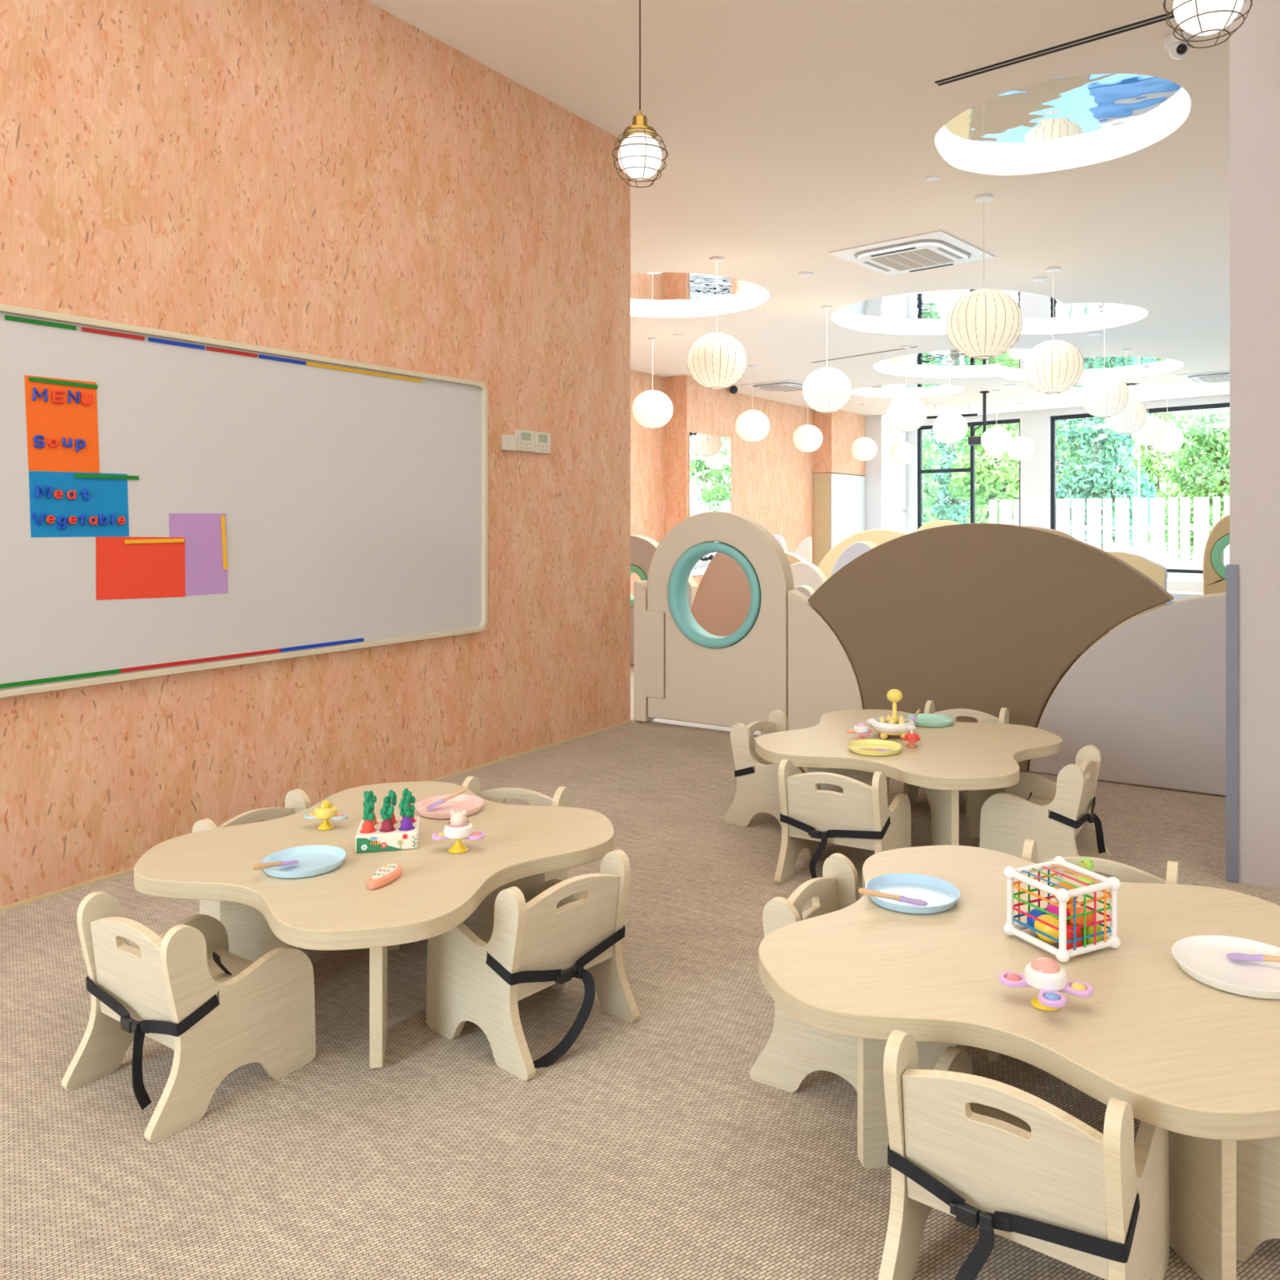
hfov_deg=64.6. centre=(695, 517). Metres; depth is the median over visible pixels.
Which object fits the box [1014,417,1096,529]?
tree
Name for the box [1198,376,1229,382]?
grille
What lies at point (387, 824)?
vegetable
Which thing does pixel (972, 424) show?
window
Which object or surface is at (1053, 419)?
window
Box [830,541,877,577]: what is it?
arch panel
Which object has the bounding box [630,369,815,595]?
wall
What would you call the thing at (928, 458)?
tree
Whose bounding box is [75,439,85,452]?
magnetic letter
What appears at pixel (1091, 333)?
smoke detector
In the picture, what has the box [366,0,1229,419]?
ceiling
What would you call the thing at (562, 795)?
chair
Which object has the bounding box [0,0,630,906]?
wall
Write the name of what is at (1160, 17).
ceiling vent
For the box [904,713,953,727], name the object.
plate
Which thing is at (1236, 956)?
bowl
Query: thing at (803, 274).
smoke detector
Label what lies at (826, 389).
lantern
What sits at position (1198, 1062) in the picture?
table
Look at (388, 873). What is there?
phone
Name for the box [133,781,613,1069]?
table
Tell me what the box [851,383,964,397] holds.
ceiling recess
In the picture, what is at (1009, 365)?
ceiling recess
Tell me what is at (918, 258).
grille
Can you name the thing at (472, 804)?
plate
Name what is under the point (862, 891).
spoon
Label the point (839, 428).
wall
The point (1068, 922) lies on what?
block
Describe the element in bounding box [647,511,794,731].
gate
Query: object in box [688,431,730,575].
window
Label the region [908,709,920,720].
spoon
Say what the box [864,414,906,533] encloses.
wall pillar
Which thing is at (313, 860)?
plate
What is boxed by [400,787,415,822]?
vegetable
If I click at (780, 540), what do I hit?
arch panel
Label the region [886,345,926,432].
lantern
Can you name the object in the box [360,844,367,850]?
flower
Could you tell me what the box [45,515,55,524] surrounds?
magnetic letter
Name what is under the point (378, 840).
toy
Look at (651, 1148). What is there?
floor
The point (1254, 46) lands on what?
wall column
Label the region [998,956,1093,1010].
spinner
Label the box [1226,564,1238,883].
trim
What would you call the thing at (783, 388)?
grille
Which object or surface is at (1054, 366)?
lantern
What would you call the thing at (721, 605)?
arch panel
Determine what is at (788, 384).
air conditioner
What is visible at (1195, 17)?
pendant
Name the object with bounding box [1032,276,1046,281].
smoke detector
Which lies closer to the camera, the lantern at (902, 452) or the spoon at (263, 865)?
the spoon at (263, 865)
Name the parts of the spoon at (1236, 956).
handle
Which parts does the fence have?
rail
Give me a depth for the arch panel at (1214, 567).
6.67 m
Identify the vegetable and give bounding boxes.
[361,802,374,832]
[363,790,377,824]
[379,803,394,831]
[382,790,396,822]
[399,800,414,830]
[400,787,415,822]
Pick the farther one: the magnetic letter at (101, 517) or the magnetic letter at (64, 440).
the magnetic letter at (101, 517)
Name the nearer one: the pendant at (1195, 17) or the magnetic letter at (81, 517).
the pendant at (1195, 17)
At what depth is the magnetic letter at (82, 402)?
3.27 m
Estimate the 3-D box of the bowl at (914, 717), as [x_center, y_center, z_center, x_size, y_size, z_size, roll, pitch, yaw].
[0.854,0.789,3.965,0.033,0.012,0.048,0,11,28]
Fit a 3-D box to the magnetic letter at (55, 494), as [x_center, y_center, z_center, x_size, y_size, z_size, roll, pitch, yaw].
[-2.019,-0.073,3.202,0.009,0.030,0.029,0,0,31]
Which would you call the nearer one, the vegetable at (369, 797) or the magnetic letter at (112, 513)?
the vegetable at (369, 797)
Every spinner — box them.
[303,800,347,830]
[431,809,484,853]
[845,722,872,739]
[902,725,920,747]
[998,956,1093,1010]
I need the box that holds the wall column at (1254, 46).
[1229,0,1279,888]
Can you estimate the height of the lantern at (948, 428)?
1.199 m
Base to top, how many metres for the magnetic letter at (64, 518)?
0.042 m
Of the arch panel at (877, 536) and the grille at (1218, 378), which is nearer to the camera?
the arch panel at (877, 536)
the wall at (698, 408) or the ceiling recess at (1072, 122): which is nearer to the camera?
the ceiling recess at (1072, 122)
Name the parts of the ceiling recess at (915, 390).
mirror panel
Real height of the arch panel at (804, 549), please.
0.892 m
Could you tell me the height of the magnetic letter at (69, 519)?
0.028 m
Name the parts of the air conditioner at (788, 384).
trim plate, panel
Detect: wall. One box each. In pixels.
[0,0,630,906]
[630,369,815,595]
[664,375,730,586]
[813,409,865,475]
[906,394,1229,579]
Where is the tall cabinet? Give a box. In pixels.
[813,472,865,566]
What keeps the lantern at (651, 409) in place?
hanging from the ceiling
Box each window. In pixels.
[688,431,730,575]
[917,418,1020,528]
[1050,402,1229,573]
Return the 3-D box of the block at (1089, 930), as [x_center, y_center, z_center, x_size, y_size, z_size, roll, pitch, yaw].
[0.749,0.793,1.926,0.036,0.038,0.034,0,0,-27]
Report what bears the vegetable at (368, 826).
in the toy at (378, 840)
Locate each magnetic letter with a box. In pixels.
[31,512,45,525]
[32,386,48,401]
[33,435,44,448]
[35,484,51,498]
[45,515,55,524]
[48,438,57,447]
[52,389,64,404]
[53,489,63,498]
[57,516,66,529]
[62,437,72,447]
[66,490,76,499]
[67,390,79,404]
[67,515,77,524]
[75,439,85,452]
[78,513,86,524]
[80,392,92,405]
[80,488,89,500]
[88,516,97,524]
[98,512,108,524]
[111,512,114,524]
[117,516,125,524]
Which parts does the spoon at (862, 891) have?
handle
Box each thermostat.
[514,429,534,452]
[533,431,551,453]
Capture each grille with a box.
[761,385,802,391]
[871,248,953,271]
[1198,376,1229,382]
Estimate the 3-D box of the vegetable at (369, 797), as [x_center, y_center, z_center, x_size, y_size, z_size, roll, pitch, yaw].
[-0.825,0.734,2.562,0.030,0.084,0.032,0,0,-39]
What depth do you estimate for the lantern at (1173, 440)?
16.84 m
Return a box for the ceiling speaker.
[924,176,939,181]
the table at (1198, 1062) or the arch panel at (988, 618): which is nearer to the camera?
the table at (1198, 1062)
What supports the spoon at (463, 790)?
on the plate at (472, 804)
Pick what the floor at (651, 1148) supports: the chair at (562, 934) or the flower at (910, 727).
the chair at (562, 934)
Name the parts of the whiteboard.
magnetic strip, magnetic strip, magnetic strip, magnetic strip, magnetic strip, magnetic strip, magnetic strip, magnetic strip, magnetic strip, magnetic strip, magnetic strip, magnetic strip, magnetic strip, magnetic strip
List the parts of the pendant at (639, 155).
globe, cord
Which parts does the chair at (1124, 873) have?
panel, backrest, panel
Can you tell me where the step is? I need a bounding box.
[1166,577,1203,604]
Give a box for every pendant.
[611,0,668,187]
[1163,0,1252,48]
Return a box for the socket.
[623,111,656,137]
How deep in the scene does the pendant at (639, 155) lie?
4.01 m
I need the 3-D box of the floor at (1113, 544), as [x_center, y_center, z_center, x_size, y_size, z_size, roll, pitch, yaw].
[17.328,1.450,37.985,70.000,0.100,37.100,0,0,31]
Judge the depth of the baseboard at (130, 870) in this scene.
3.41 m
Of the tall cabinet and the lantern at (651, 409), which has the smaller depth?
the lantern at (651, 409)
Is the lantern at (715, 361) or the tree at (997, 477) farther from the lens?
the tree at (997, 477)
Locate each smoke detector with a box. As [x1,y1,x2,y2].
[672,333,682,337]
[797,271,813,277]
[1004,384,1017,386]
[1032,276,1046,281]
[1088,332,1102,335]
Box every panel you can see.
[630,535,658,665]
[633,580,665,722]
[686,574,698,609]
[690,552,795,646]
[773,534,787,551]
[784,551,806,565]
[787,589,864,730]
[790,561,826,591]
[794,536,812,563]
[795,585,814,597]
[808,523,1173,771]
[817,528,908,579]
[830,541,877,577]
[916,520,959,531]
[1025,525,1108,662]
[1029,592,1226,795]
[1106,551,1167,632]
[1203,515,1229,595]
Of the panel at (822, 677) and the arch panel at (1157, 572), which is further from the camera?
the arch panel at (1157, 572)
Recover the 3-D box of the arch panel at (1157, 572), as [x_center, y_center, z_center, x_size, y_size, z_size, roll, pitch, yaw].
[4.129,0.762,9.683,0.704,0.871,0.120,0,0,31]
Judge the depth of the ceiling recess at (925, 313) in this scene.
11.36 m
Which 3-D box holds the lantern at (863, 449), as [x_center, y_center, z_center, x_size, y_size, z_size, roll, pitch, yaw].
[3.250,-1.636,19.514,0.506,1.099,0.506,0,0,29]
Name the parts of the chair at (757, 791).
backrest, panel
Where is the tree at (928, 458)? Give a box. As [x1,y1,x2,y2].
[922,429,942,524]
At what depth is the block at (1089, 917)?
1.91 m
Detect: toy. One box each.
[355,816,420,853]
[866,688,915,739]
[1003,855,1120,962]
[1076,857,1095,884]
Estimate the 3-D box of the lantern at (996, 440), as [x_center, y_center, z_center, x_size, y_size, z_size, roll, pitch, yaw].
[5.158,-1.636,17.327,0.506,1.099,0.506,0,0,26]
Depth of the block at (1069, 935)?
1.89 m
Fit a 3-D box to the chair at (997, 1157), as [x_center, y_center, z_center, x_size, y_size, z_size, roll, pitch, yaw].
[0.518,1.002,1.581,0.353,0.395,0.367,0,0,35]
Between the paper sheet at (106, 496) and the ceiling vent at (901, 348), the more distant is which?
the ceiling vent at (901, 348)
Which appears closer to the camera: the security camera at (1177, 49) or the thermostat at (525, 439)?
the security camera at (1177, 49)
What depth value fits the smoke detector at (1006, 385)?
16.61 m
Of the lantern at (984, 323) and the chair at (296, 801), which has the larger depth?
the lantern at (984, 323)
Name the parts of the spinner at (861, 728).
arm, arm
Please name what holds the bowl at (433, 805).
on the spoon at (463, 790)
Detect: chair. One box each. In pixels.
[61,891,315,1143]
[191,788,311,946]
[426,849,639,1080]
[462,775,571,881]
[723,709,805,826]
[749,853,964,1092]
[773,759,911,884]
[878,1029,1169,1279]
[903,700,1008,805]
[979,744,1111,875]
[1022,839,1178,884]
[1235,1136,1279,1262]
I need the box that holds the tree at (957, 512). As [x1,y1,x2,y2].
[922,429,989,524]
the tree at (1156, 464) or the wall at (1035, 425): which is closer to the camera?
the wall at (1035, 425)
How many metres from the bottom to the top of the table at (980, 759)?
0.380 m
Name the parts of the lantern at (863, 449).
lamp shade, cord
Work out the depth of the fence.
20.73 m
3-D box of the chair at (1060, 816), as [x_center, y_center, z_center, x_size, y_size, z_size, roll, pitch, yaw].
[1.210,1.002,3.490,0.367,0.395,0.353,0,0,31]
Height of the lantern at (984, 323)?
1.099 m
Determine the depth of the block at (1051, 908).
1.94 m
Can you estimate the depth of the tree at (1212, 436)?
26.63 m
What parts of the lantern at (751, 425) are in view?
lamp shade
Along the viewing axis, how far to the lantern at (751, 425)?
14.39 m
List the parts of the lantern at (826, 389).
cord, lamp shade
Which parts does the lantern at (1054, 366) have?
cord, lamp shade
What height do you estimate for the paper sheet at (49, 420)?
0.297 m
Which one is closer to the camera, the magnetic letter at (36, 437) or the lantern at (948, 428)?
the magnetic letter at (36, 437)
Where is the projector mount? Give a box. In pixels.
[968,391,989,445]
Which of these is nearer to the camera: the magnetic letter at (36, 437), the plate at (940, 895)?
the plate at (940, 895)
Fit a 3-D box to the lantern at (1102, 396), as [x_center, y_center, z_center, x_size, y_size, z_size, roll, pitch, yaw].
[4.444,-1.686,10.983,0.506,1.199,0.506,0,0,-16]
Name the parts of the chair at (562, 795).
panel, backrest, panel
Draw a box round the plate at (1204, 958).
[1171,934,1279,999]
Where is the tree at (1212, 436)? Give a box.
[1161,407,1229,562]
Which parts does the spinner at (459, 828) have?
arm, arm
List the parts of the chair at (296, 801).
panel, backrest, panel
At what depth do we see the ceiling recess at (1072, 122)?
5.87 m
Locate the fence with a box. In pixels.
[989,496,1229,569]
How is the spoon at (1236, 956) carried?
on the plate at (1204, 958)
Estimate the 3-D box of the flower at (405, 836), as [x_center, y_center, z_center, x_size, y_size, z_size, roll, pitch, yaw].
[-0.716,0.786,2.488,0.014,0.013,0.001,0,0,-12]
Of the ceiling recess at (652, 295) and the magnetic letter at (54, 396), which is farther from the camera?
the ceiling recess at (652, 295)
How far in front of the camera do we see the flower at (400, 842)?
2.49 m
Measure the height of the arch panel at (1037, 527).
1.128 m
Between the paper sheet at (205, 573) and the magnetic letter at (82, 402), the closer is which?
the magnetic letter at (82, 402)
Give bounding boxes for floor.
[0,665,1279,1279]
[1084,542,1193,566]
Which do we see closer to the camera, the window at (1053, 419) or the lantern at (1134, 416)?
the lantern at (1134, 416)
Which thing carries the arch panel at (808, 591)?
on the floor at (651, 1148)
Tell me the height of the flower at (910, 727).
0.028 m
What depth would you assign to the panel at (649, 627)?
5.89 m
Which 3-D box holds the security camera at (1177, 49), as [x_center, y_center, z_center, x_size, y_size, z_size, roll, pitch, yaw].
[2.204,-2.138,4.604,0.124,0.094,0.124,0,0,31]
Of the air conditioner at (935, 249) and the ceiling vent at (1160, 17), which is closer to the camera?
the ceiling vent at (1160, 17)
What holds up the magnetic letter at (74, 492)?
attached to the paper sheet at (106, 496)
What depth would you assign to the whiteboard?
3.78 m
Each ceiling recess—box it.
[630,272,769,317]
[831,289,1148,334]
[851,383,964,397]
[872,348,1184,382]
[934,73,1191,174]
[1053,382,1168,396]
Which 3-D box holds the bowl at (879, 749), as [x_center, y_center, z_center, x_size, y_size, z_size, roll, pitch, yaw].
[0.658,0.810,3.521,0.049,0.012,0.033,2,0,-11]
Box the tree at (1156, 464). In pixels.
[1117,409,1204,546]
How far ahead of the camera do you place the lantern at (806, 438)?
16.72 m
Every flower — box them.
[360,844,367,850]
[380,842,386,848]
[397,840,403,845]
[402,833,408,839]
[906,725,915,733]
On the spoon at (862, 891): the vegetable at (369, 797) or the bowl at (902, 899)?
the bowl at (902, 899)
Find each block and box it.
[1026,908,1046,931]
[1034,914,1058,943]
[1045,903,1069,919]
[1053,881,1078,904]
[1055,902,1073,924]
[1066,924,1081,949]
[1067,906,1093,924]
[1075,921,1102,945]
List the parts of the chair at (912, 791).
panel, backrest, panel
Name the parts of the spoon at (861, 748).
handle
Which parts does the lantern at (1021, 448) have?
lamp shade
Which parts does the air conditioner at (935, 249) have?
panel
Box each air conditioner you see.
[740,379,804,391]
[828,230,995,275]
[1175,370,1229,382]
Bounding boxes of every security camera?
[729,385,737,394]
[1164,31,1194,59]
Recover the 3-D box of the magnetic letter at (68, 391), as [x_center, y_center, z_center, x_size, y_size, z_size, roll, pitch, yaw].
[-1.995,-0.386,3.242,0.009,0.041,0.037,0,0,31]
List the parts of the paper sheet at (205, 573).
magnetic strip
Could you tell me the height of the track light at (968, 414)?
0.234 m
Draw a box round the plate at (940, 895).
[865,873,959,913]
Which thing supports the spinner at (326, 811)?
on the table at (437, 889)
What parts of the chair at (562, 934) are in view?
panel, seat, backrest, panel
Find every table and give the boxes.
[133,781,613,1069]
[755,709,1062,847]
[758,844,1279,1279]
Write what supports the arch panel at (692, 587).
on the floor at (651, 1148)
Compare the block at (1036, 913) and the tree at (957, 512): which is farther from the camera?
the tree at (957, 512)
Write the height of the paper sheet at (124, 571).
0.217 m
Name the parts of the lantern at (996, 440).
lamp shade, cord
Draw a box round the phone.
[368,863,401,889]
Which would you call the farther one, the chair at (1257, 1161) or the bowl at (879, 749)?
the bowl at (879, 749)
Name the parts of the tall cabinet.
door, door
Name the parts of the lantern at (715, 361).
lamp shade, cord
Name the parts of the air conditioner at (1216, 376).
panel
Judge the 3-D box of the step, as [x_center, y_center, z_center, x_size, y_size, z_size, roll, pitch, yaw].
[6.793,1.048,14.000,2.200,0.300,1.800,0,0,31]
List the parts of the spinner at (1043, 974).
arm, arm, arm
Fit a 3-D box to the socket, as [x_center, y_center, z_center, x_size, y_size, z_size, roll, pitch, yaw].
[-0.224,-1.586,4.060,0.132,0.091,0.132,0,0,14]
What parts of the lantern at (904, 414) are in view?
lamp shade, cord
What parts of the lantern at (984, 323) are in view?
cord, lamp shade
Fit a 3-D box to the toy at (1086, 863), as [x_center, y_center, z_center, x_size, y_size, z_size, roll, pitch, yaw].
[0.881,0.793,2.278,0.040,0.053,0.040,0,0,0]
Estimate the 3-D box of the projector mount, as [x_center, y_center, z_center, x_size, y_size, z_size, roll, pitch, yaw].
[4.939,-1.726,17.592,0.340,0.919,0.200,0,0,31]
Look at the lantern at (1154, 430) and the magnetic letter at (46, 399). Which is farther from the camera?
the lantern at (1154, 430)
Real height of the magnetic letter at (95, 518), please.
0.029 m
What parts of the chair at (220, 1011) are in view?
backrest, panel, panel, seat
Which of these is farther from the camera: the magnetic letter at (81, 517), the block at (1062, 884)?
the magnetic letter at (81, 517)
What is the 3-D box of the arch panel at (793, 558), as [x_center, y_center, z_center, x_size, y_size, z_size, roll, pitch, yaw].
[0.872,0.773,10.565,0.816,0.850,0.120,0,0,31]
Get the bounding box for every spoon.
[251,860,298,870]
[426,787,466,808]
[857,888,927,906]
[858,747,891,751]
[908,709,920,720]
[1226,952,1279,962]
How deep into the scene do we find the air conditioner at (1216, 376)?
15.46 m
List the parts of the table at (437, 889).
leg, leg, leg, leg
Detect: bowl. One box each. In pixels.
[280,860,298,866]
[426,798,444,808]
[878,748,891,751]
[898,895,927,906]
[908,715,916,720]
[1226,952,1263,961]
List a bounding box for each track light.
[926,404,938,418]
[960,404,977,417]
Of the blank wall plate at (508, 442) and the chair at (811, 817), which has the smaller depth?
the chair at (811, 817)
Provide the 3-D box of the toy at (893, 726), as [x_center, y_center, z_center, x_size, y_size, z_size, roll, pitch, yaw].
[0.736,0.732,3.777,0.168,0.174,0.168,0,0,40]
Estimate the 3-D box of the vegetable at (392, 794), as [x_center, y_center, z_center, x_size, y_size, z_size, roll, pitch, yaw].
[-0.778,0.735,2.571,0.033,0.082,0.030,0,0,-12]
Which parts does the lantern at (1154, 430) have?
cord, lamp shade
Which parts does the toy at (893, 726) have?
handle, giraffe post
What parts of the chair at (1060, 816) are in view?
panel, seat, backrest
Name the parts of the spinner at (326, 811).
arm, arm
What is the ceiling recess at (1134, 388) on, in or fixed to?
attached to the ceiling
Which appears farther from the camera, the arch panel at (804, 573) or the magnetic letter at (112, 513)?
the arch panel at (804, 573)
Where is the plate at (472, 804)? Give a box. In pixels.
[414,794,484,818]
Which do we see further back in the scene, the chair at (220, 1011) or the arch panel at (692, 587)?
the arch panel at (692, 587)
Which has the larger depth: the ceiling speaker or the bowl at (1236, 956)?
the ceiling speaker
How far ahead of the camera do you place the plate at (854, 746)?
3.59 m
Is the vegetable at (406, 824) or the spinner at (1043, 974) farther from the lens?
the vegetable at (406, 824)
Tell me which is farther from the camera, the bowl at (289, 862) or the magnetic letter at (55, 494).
the magnetic letter at (55, 494)
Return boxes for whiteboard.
[0,303,488,697]
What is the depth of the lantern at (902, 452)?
20.55 m
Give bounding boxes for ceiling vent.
[808,346,919,363]
[923,8,1175,88]
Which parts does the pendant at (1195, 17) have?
globe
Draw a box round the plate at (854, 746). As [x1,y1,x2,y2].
[847,738,902,755]
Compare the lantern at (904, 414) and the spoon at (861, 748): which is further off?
the lantern at (904, 414)
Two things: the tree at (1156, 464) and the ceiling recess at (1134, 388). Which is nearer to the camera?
the ceiling recess at (1134, 388)
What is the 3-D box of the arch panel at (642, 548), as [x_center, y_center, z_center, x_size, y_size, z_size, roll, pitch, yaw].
[-0.568,0.672,8.284,0.913,1.053,0.144,0,0,31]
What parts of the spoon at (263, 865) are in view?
handle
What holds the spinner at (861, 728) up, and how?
on the table at (980, 759)
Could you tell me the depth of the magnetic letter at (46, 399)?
3.15 m
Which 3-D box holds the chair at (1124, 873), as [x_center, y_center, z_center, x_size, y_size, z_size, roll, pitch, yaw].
[0.917,1.002,2.338,0.353,0.395,0.367,0,0,29]
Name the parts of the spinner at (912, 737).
arm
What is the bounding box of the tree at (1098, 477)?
[1055,413,1158,550]
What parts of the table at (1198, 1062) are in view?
leg, leg, leg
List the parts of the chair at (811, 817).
panel, backrest, panel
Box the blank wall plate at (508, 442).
[500,434,516,451]
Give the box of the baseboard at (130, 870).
[0,720,631,911]
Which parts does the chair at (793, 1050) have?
panel, backrest, panel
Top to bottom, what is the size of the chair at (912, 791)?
0.395 m
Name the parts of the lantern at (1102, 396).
lamp shade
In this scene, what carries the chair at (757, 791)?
on the floor at (651, 1148)
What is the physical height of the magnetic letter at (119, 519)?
0.028 m
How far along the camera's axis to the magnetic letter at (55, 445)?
3.19 m
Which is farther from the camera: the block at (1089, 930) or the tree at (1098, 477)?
the tree at (1098, 477)
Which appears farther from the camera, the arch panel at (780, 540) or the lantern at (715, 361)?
the arch panel at (780, 540)
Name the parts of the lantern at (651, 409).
lamp shade, cord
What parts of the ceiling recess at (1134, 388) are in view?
mirror panel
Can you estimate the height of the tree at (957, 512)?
5.319 m
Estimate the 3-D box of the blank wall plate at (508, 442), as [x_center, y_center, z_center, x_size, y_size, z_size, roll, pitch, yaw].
[-0.926,-0.370,5.004,0.030,0.077,0.087,0,0,31]
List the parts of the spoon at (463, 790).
handle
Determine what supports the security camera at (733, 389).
attached to the ceiling
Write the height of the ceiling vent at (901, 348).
0.006 m
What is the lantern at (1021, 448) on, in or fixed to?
hanging from the ceiling
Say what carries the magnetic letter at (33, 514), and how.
attached to the paper sheet at (106, 496)
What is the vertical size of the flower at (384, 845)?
0.014 m
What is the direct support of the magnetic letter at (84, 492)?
attached to the paper sheet at (106, 496)
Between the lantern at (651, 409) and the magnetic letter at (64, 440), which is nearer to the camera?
the magnetic letter at (64, 440)
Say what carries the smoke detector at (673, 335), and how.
attached to the ceiling
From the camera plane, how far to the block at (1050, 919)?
1.92 m
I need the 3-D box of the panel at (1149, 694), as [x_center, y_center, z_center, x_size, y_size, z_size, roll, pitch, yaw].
[1.980,0.761,4.567,0.902,0.878,0.110,0,0,31]
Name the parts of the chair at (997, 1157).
panel, seat, backrest, panel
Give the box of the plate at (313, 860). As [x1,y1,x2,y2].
[260,844,346,878]
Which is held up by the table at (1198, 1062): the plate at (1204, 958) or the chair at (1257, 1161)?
the plate at (1204, 958)
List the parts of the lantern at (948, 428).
lamp shade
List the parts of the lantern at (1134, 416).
lamp shade, cord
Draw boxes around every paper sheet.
[24,374,99,472]
[28,471,128,537]
[96,536,185,599]
[168,513,228,595]
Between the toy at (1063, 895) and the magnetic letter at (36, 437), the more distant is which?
the magnetic letter at (36, 437)
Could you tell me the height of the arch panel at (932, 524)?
1.164 m
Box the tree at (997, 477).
[946,422,1018,524]
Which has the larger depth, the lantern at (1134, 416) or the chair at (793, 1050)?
the lantern at (1134, 416)
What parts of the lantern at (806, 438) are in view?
lamp shade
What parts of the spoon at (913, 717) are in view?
handle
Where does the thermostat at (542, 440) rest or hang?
attached to the wall at (335, 179)
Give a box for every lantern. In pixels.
[631,337,673,428]
[686,256,746,389]
[734,364,770,442]
[792,404,822,453]
[802,305,851,413]
[850,404,877,461]
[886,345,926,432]
[890,441,915,464]
[932,361,968,444]
[945,193,1022,359]
[981,389,1012,454]
[1006,402,1034,460]
[1022,266,1084,394]
[1079,306,1129,417]
[1105,348,1147,434]
[1130,366,1166,446]
[1152,425,1184,453]
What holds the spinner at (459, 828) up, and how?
on the table at (437, 889)
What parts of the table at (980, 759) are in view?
leg, leg, leg, leg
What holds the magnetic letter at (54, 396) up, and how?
attached to the paper sheet at (49, 420)
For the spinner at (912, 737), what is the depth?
3.60 m
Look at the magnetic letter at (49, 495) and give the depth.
3.16 m

